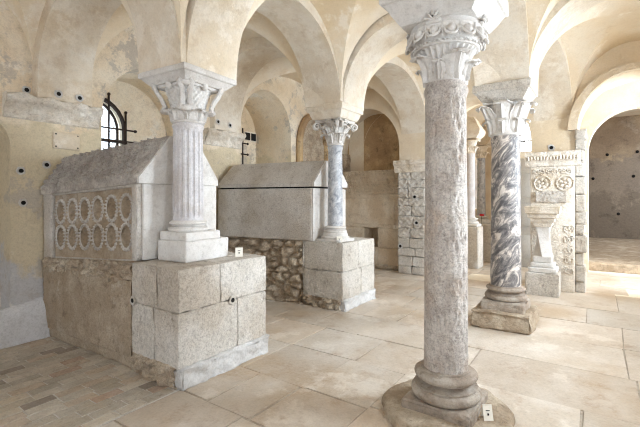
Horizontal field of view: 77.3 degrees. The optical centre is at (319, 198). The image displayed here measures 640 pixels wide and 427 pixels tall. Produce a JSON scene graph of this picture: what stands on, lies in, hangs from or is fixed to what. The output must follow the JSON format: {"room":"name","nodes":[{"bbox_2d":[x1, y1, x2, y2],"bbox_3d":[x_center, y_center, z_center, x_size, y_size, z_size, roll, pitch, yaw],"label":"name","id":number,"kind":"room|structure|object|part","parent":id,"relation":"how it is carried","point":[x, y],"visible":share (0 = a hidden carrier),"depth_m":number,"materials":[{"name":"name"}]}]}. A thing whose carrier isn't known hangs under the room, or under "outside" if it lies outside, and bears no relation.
{"room":"church","nodes":[
{"label":"church","id":0,"kind":"room"},
{"bbox_2d":[0,0,327,309],"bbox_3d":[-2.992,-0.615,5.220,1.111,4.270,10.320,0,0,35],"label":"wall","id":1,"kind":"structure","parent":0,"point":[284,131],"depth_m":4.45,"materials":[{"name":"paint"}]},
{"bbox_2d":[0,297,50,348],"bbox_3d":[-4.276,1.293,2.567,0.150,0.427,4.500,0,0,35],"label":"baseboard","id":2,"kind":"structure","parent":1,"relation":"attached to","point":[25,322],"depth_m":4.19,"materials":[{"name":"white stone"}]},
{"bbox_3d":[-2.943,-0.979,4.478,0.181,0.263,0.960,0,0,35],"label":"cornice","id":3,"kind":"part","parent":1,"relation":"part of","materials":[{"name":"white stone"}]},
{"bbox_2d":[52,132,79,150],"bbox_3d":[-2.923,-0.667,4.611,0.052,0.195,0.284,0,0,35],"label":"wall plaque","id":4,"kind":"object","parent":1,"relation":"attached to","point":[60,140],"visible":1,"depth_m":4.59,"materials":[{"name":"stone"}]},
{"bbox_3d":[-1.538,-0.976,6.491,0.175,0.264,0.770,0,0,35],"label":"cornice","id":5,"kind":"part","parent":1,"relation":"part of","materials":[{"name":"white stone"}]},
{"bbox_2d":[241,128,248,163],"bbox_3d":[-1.661,-0.740,7.954,0.054,1.380,0.686,0,0,35],"label":"window grille","id":6,"kind":"object","parent":1,"relation":"in","point":[242,153],"visible":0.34,"depth_m":8.06,"materials":[{"name":"grey metal"}]},
{"bbox_2d":[244,131,256,142],"bbox_3d":[-1.455,-1.300,8.368,0.016,0.200,0.360,0,0,35],"label":"air vent","id":7,"kind":"object","parent":1,"relation":"in","point":[250,136],"visible":0.95,"depth_m":8.36,"materials":[{"name":"black metal"}]},
{"bbox_2d":[102,81,255,163],"bbox_3d":[-3.590,-0.615,5.639,0.350,4.270,10.320,0,0,35],"label":"wall","id":8,"kind":"structure","parent":0,"point":[143,116],"depth_m":6.38,"materials":[{"name":"paint"}]},
{"bbox_2d":[101,103,118,146],"bbox_3d":[-3.400,-0.681,5.848,0.046,1.662,0.924,0,0,35],"label":"window","id":9,"kind":"structure","parent":8,"relation":"in","point":[104,105],"depth_m":6.16,"materials":[{"name":"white glass"}]},
{"bbox_2d":[101,92,136,147],"bbox_3d":[-3.225,-0.735,5.852,0.084,1.771,1.148,0,0,35],"label":"window grille","id":10,"kind":"object","parent":8,"relation":"in","point":[124,141],"visible":0.27,"depth_m":6.05,"materials":[{"name":"grey metal"}]},
{"bbox_2d":[0,262,639,426],"bbox_3d":[1.677,1.529,4.926,7.317,0.062,15.206,0,0,35],"label":"floor","id":11,"kind":"structure","parent":0,"point":[579,366],"depth_m":3.42,"materials":[{"name":"stone"}]},
{"bbox_2d":[40,136,217,368],"bbox_3d":[-2.067,0.463,4.337,1.701,2.126,1.089,0,0,35],"label":"sarcophagus","id":12,"kind":"object","parent":11,"relation":"on","point":[106,210],"visible":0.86,"depth_m":3.87,"materials":[{"name":"brown stone"}]},
{"bbox_3d":[-2.256,0.258,4.019,1.364,0.736,0.090,0,0,30],"label":"carved panel","id":13,"kind":"part","parent":12,"relation":"part of","materials":[{"name":"brown stone"}]},
{"bbox_3d":[-2.083,-0.323,4.310,1.726,0.555,0.930,0,0,30],"label":"lid","id":14,"kind":"part","parent":12,"relation":"part of","materials":[{"name":"grey stone"}]},
{"bbox_3d":[-1.355,0.206,3.933,0.035,0.693,0.832,0,0,35],"label":"panel","id":15,"kind":"part","parent":12,"relation":"part of","materials":[{"name":"white stone"}]},
{"bbox_2d":[130,251,269,390],"bbox_3d":[-1.088,1.037,3.698,0.750,0.974,1.074,0,0,35],"label":"pedestal","id":16,"kind":"object","parent":11,"relation":"on","point":[193,323],"visible":0.96,"depth_m":3.37,"materials":[{"name":"stone"}]},
{"bbox_2d":[138,62,236,262],"bbox_3d":[-1.216,-0.288,3.722,0.620,1.693,0.643,0,0,31],"label":"column","id":17,"kind":"structure","parent":16,"relation":"on","point":[188,87],"depth_m":3.59,"materials":[{"name":"white stone"}]},
{"bbox_2d":[235,247,242,256],"bbox_3d":[-0.783,0.511,3.869,0.070,0.085,0.060,0,0,-12],"label":"card","id":18,"kind":"object","parent":16,"relation":"on","point":[238,251],"visible":1,"depth_m":3.85,"materials":[{"name":"white paper"}]},
{"bbox_2d":[217,160,346,303],"bbox_3d":[-0.600,0.477,6.336,1.885,2.074,0.934,0,0,27],"label":"sarcophagus","id":19,"kind":"object","parent":11,"relation":"on","point":[268,210],"visible":0.58,"depth_m":5.89,"materials":[{"name":"stone"}]},
{"bbox_3d":[-0.605,-0.367,6.320,1.832,0.385,0.900,0,0,27],"label":"lid","id":20,"kind":"part","parent":19,"relation":"part of","materials":[{"name":"grey stone"}]},
{"bbox_3d":[0.145,0.218,5.947,0.027,0.738,0.872,0,0,35],"label":"panel","id":21,"kind":"part","parent":19,"relation":"part of","materials":[{"name":"white stone"}]},
{"bbox_2d":[302,236,375,311],"bbox_3d":[0.292,1.056,5.860,0.750,0.940,1.002,0,0,35],"label":"pedestal","id":22,"kind":"object","parent":11,"relation":"on","point":[339,277],"visible":0.91,"depth_m":5.53,"materials":[{"name":"stone"}]},
{"bbox_2d":[307,101,362,242],"bbox_3d":[0.215,-0.348,5.660,0.580,1.884,0.580,0,0,35],"label":"column","id":23,"kind":"structure","parent":22,"relation":"on","point":[335,117],"depth_m":5.56,"materials":[{"name":"white stone"}]},
{"bbox_2d":[379,0,514,426],"bbox_3d":[0.890,0.040,2.807,0.891,2.940,0.894,0,0,35],"label":"column","id":24,"kind":"structure","parent":11,"relation":"on","point":[443,37],"depth_m":2.67,"materials":[{"name":"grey stone"}]},
{"bbox_2d":[480,404,493,420],"bbox_3d":[1.080,1.375,2.589,0.060,0.090,0.060,0,0,-1],"label":"card","id":25,"kind":"object","parent":24,"relation":"on","point":[486,411],"visible":1,"depth_m":2.58,"materials":[{"name":"white paper"}]},
{"bbox_2d":[468,226,482,268],"bbox_3d":[3.315,1.054,8.849,0.467,0.906,0.468,0,0,35],"label":"pedestal","id":26,"kind":"object","parent":11,"relation":"on","point":[475,234],"visible":0.45,"depth_m":8.61,"materials":[{"name":"stone"}]},
{"bbox_2d":[466,116,485,226],"bbox_3d":[3.315,-0.597,8.849,0.540,2.406,0.540,0,0,35],"label":"column","id":27,"kind":"structure","parent":26,"relation":"on","point":[475,131],"depth_m":8.74,"materials":[{"name":"white stone"}]},
{"bbox_2d":[481,224,490,261],"bbox_3d":[3.970,1.053,9.855,0.608,0.907,0.608,0,0,35],"label":"pedestal","id":28,"kind":"object","parent":11,"relation":"on","point":[486,227],"visible":0.16,"depth_m":9.50,"materials":[{"name":"stone"}]},
{"bbox_2d":[475,125,490,223],"bbox_3d":[3.970,-0.597,9.855,0.540,2.406,0.540,0,0,35],"label":"column","id":29,"kind":"structure","parent":28,"relation":"on","point":[481,154],"depth_m":9.76,"materials":[{"name":"white stone"}]},
{"bbox_2d":[470,77,539,334],"bbox_3d":[2.228,0.092,4.812,0.698,2.864,0.688,0,0,35],"label":"column","id":30,"kind":"structure","parent":11,"relation":"on","point":[505,306],"depth_m":4.66,"materials":[{"name":"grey stone"}]},
{"bbox_2d":[524,206,561,297],"bbox_3d":[3.552,0.815,6.363,0.490,1.400,0.490,0,0,35],"label":"pedestal","id":31,"kind":"object","parent":11,"relation":"on","point":[542,276],"visible":0.98,"depth_m":6.23,"materials":[{"name":"stone"}]},
{"bbox_2d":[4,0,639,126],"bbox_3d":[-0.129,-1.769,3.216,6.200,1.287,10.320,0,0,35],"label":"ceiling","id":32,"kind":"structure","parent":0,"point":[608,24],"depth_m":5.14,"materials":[{"name":"paint"}]},
{"bbox_2d":[32,0,160,106],"bbox_3d":[-2.175,-1.803,4.182,2.210,1.415,0.554,0,0,26],"label":"arch","id":33,"kind":"object","parent":32,"relation":"attached to","point":[69,32],"visible":0.56,"depth_m":4.42,"materials":[{"name":"paint"}]},
{"bbox_2d":[126,0,185,66],"bbox_3d":[-1.950,-1.819,2.733,0.560,1.380,2.457,0,0,37],"label":"arch","id":34,"kind":"object","parent":32,"relation":"attached to","point":[155,21],"visible":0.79,"depth_m":3.41,"materials":[{"name":"paint"}]},
{"bbox_2d":[186,0,253,80],"bbox_3d":[-0.171,-1.821,3.257,2.403,1.386,0.549,0,0,23],"label":"arch","id":35,"kind":"object","parent":32,"relation":"attached to","point":[214,28],"visible":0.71,"depth_m":3.56,"materials":[{"name":"paint"}]},
{"bbox_2d":[210,37,322,132],"bbox_3d":[-0.769,-1.804,6.146,2.262,1.414,0.553,0,0,26],"label":"arch","id":36,"kind":"object","parent":32,"relation":"attached to","point":[254,53],"visible":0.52,"depth_m":6.35,"materials":[{"name":"paint"}]},
{"bbox_2d":[210,0,342,103],"bbox_3d":[-0.507,-1.820,4.689,0.610,1.387,2.420,0,0,35],"label":"arch","id":37,"kind":"object","parent":32,"relation":"attached to","point":[300,23],"visible":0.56,"depth_m":5.13,"materials":[{"name":"paint"}]},
{"bbox_2d":[374,56,424,134],"bbox_3d":[1.136,-1.889,6.993,0.560,1.243,3.240,0,0,35],"label":"arch","id":38,"kind":"object","parent":32,"relation":"attached to","point":[395,74],"visible":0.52,"depth_m":7.69,"materials":[{"name":"paint"}]},
{"bbox_2d":[343,13,500,110],"bbox_3d":[1.228,-1.886,5.250,2.330,1.243,0.546,0,0,22],"label":"arch","id":39,"kind":"object","parent":32,"relation":"attached to","point":[384,33],"visible":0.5,"depth_m":5.34,"materials":[{"name":"paint"}]},
{"bbox_2d":[475,0,530,81],"bbox_3d":[1.565,-1.918,3.818,0.604,1.185,2.450,0,0,35],"label":"arch","id":40,"kind":"object","parent":32,"relation":"attached to","point":[507,50],"visible":0.4,"depth_m":4.47,"materials":[{"name":"paint"}]},
{"bbox_2d":[533,36,571,120],"bbox_3d":[3.166,-1.917,5.871,0.556,1.188,2.831,0,0,41],"label":"arch","id":41,"kind":"object","parent":32,"relation":"attached to","point":[552,81],"visible":0.34,"depth_m":6.51,"materials":[{"name":"paint"}]},
{"bbox_2d":[529,0,604,80],"bbox_3d":[3.216,-1.918,4.157,2.360,1.183,0.560,0,0,35],"label":"arch","id":42,"kind":"object","parent":32,"relation":"attached to","point":[564,12],"visible":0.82,"depth_m":4.49,"materials":[{"name":"paint"}]},
{"bbox_2d":[342,154,350,173],"bbox_3d":[0.525,0.215,9.481,0.143,2.638,0.719,0,0,35],"label":"wall niche","id":43,"kind":"object","parent":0,"point":[346,159],"visible":0.12,"depth_m":9.55,"materials":[{"name":"stone"}]},
{"bbox_2d":[349,120,363,170],"bbox_3d":[2.168,-0.615,11.465,0.400,4.270,4.530,0,0,35],"label":"wall","id":44,"kind":"structure","parent":0,"point":[356,144],"depth_m":9.59,"materials":[{"name":"beige paint"}]},
{"bbox_2d":[343,169,398,270],"bbox_3d":[1.188,0.450,8.993,1.524,2.180,0.628,0,0,35],"label":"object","id":45,"kind":"structure","parent":0,"point":[371,209],"depth_m":8.71,"materials":[{"name":"stone"}]},
{"bbox_3d":[1.192,-0.345,8.999,1.510,0.590,0.570,0,0,35],"label":"lid","id":46,"kind":"part","parent":45,"relation":"part of","materials":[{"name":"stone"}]},
{"bbox_2d":[342,41,639,297],"bbox_3d":[2.727,-0.615,7.905,8.100,4.270,0.661,0,0,35],"label":"wall","id":47,"kind":"structure","parent":0,"point":[548,135],"depth_m":6.75,"materials":[{"name":"beige paint"}]},
{"bbox_2d":[348,114,398,170],"bbox_3d":[1.353,-0.615,9.429,2.600,4.270,0.240,0,0,35],"label":"wall niche","id":48,"kind":"object","parent":47,"relation":"in","point":[381,143],"depth_m":9.27,"materials":[{"name":"paint"}]},
{"bbox_2d":[393,159,424,275],"bbox_3d":[1.829,0.366,7.982,0.680,2.278,0.288,0,0,35],"label":"trim","id":49,"kind":"structure","parent":47,"relation":"attached to","point":[411,173],"depth_m":7.95,"materials":[{"name":"stone"}]},
{"bbox_3d":[1.826,-0.651,7.977,0.680,0.244,0.278,0,0,35],"label":"cornice","id":50,"kind":"part","parent":49,"relation":"part of","materials":[{"name":"white stone"}]},
{"bbox_2d":[525,149,580,292],"bbox_3d":[3.818,0.370,6.567,0.783,2.286,0.317,0,0,35],"label":"carved stone panel","id":51,"kind":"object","parent":47,"relation":"attached to","point":[552,173],"depth_m":6.47,"materials":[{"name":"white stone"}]},
{"bbox_3d":[3.782,-0.030,6.551,0.459,0.198,0.074,0,0,35],"label":"rough panel","id":52,"kind":"part","parent":51,"relation":"part of","materials":[{"name":"grey stone"}]},
{"bbox_3d":[3.815,-0.651,6.565,0.780,0.243,0.311,0,0,35],"label":"cornice","id":53,"kind":"part","parent":51,"relation":"part of","materials":[{"name":"white stone"}]},
{"bbox_2d":[575,129,586,292],"bbox_3d":[4.277,0.191,6.551,0.176,2.631,0.425,0,0,35],"label":"trim","id":54,"kind":"structure","parent":47,"relation":"attached to","point":[580,135],"depth_m":6.40,"materials":[{"name":"stone"}]},
{"bbox_2d":[568,62,639,130],"bbox_3d":[4.833,-1.584,6.162,1.710,0.936,0.400,0,0,35],"label":"trim","id":55,"kind":"structure","parent":47,"relation":"attached to","point":[579,103],"depth_m":6.32,"materials":[{"name":"paint"}]},
{"bbox_2d":[364,81,633,140],"bbox_3d":[5.002,-1.702,9.236,6.800,1.206,4.130,0,0,35],"label":"ceiling","id":56,"kind":"structure","parent":0,"point":[470,112],"depth_m":9.29,"materials":[{"name":"paint"}]},
{"bbox_2d":[475,124,530,220],"bbox_3d":[4.991,-0.615,12.009,3.600,4.270,0.400,0,0,35],"label":"wall","id":57,"kind":"structure","parent":0,"point":[527,130],"depth_m":11.77,"materials":[{"name":"beige paint"}]},
{"bbox_2d":[520,121,530,157],"bbox_3d":[4.595,-0.615,9.003,0.900,4.270,0.300,0,0,35],"label":"wall","id":58,"kind":"structure","parent":0,"point":[522,154],"depth_m":8.88,"materials":[{"name":"beige paint"}]},
{"bbox_2d":[520,158,530,266],"bbox_3d":[4.476,0.300,8.834,0.680,2.400,0.072,0,0,35],"label":"door","id":59,"kind":"structure","parent":58,"relation":"in","point":[525,172],"depth_m":8.78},
{"bbox_3d":[4.462,0.350,8.813,0.500,0.500,0.022,0,0,35],"label":"panel","id":60,"kind":"part","parent":59,"relation":"part of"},
{"bbox_3d":[4.462,-0.300,8.813,0.500,0.500,0.022,0,0,35],"label":"panel","id":61,"kind":"part","parent":59,"relation":"part of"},
{"bbox_3d":[4.462,1.050,8.813,0.500,0.500,0.022,0,0,35],"label":"panel","id":62,"kind":"part","parent":59,"relation":"part of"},
{"bbox_2d":[521,129,530,151],"bbox_3d":[4.593,-1.375,9.001,0.700,0.750,0.045,0,0,35],"label":"window","id":63,"kind":"structure","parent":58,"relation":"in","point":[524,140],"depth_m":8.98,"materials":[{"name":"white glass"}]},
{"bbox_2d":[475,115,639,239],"bbox_3d":[10.393,-0.615,13.274,10.200,4.270,0.330,0,0,35],"label":"wall","id":64,"kind":"structure","parent":0,"point":[614,148],"depth_m":13.44,"materials":[{"name":"brown paint"}]},
{"bbox_2d":[580,81,639,275],"bbox_3d":[6.551,-0.615,7.743,3.350,4.270,0.400,0,0,35],"label":"wall","id":65,"kind":"structure","parent":0,"point":[616,100],"depth_m":8.10,"materials":[{"name":"beige paint"}]},
{"bbox_2d":[588,237,639,274],"bbox_3d":[9.103,1.420,9.995,4.963,0.216,6.594,0,0,35],"label":"floor","id":66,"kind":"structure","parent":0,"point":[616,255],"depth_m":9.35,"materials":[{"name":"brown stone"}]},
{"bbox_2d":[611,109,639,117],"bbox_3d":[1.926,-2.825,7.502,8.950,0.150,20.700,0,0,35],"label":"ceiling","id":67,"kind":"structure","parent":0,"point":[635,111],"depth_m":12.87,"materials":[{"name":"beige paint"}]}
]}

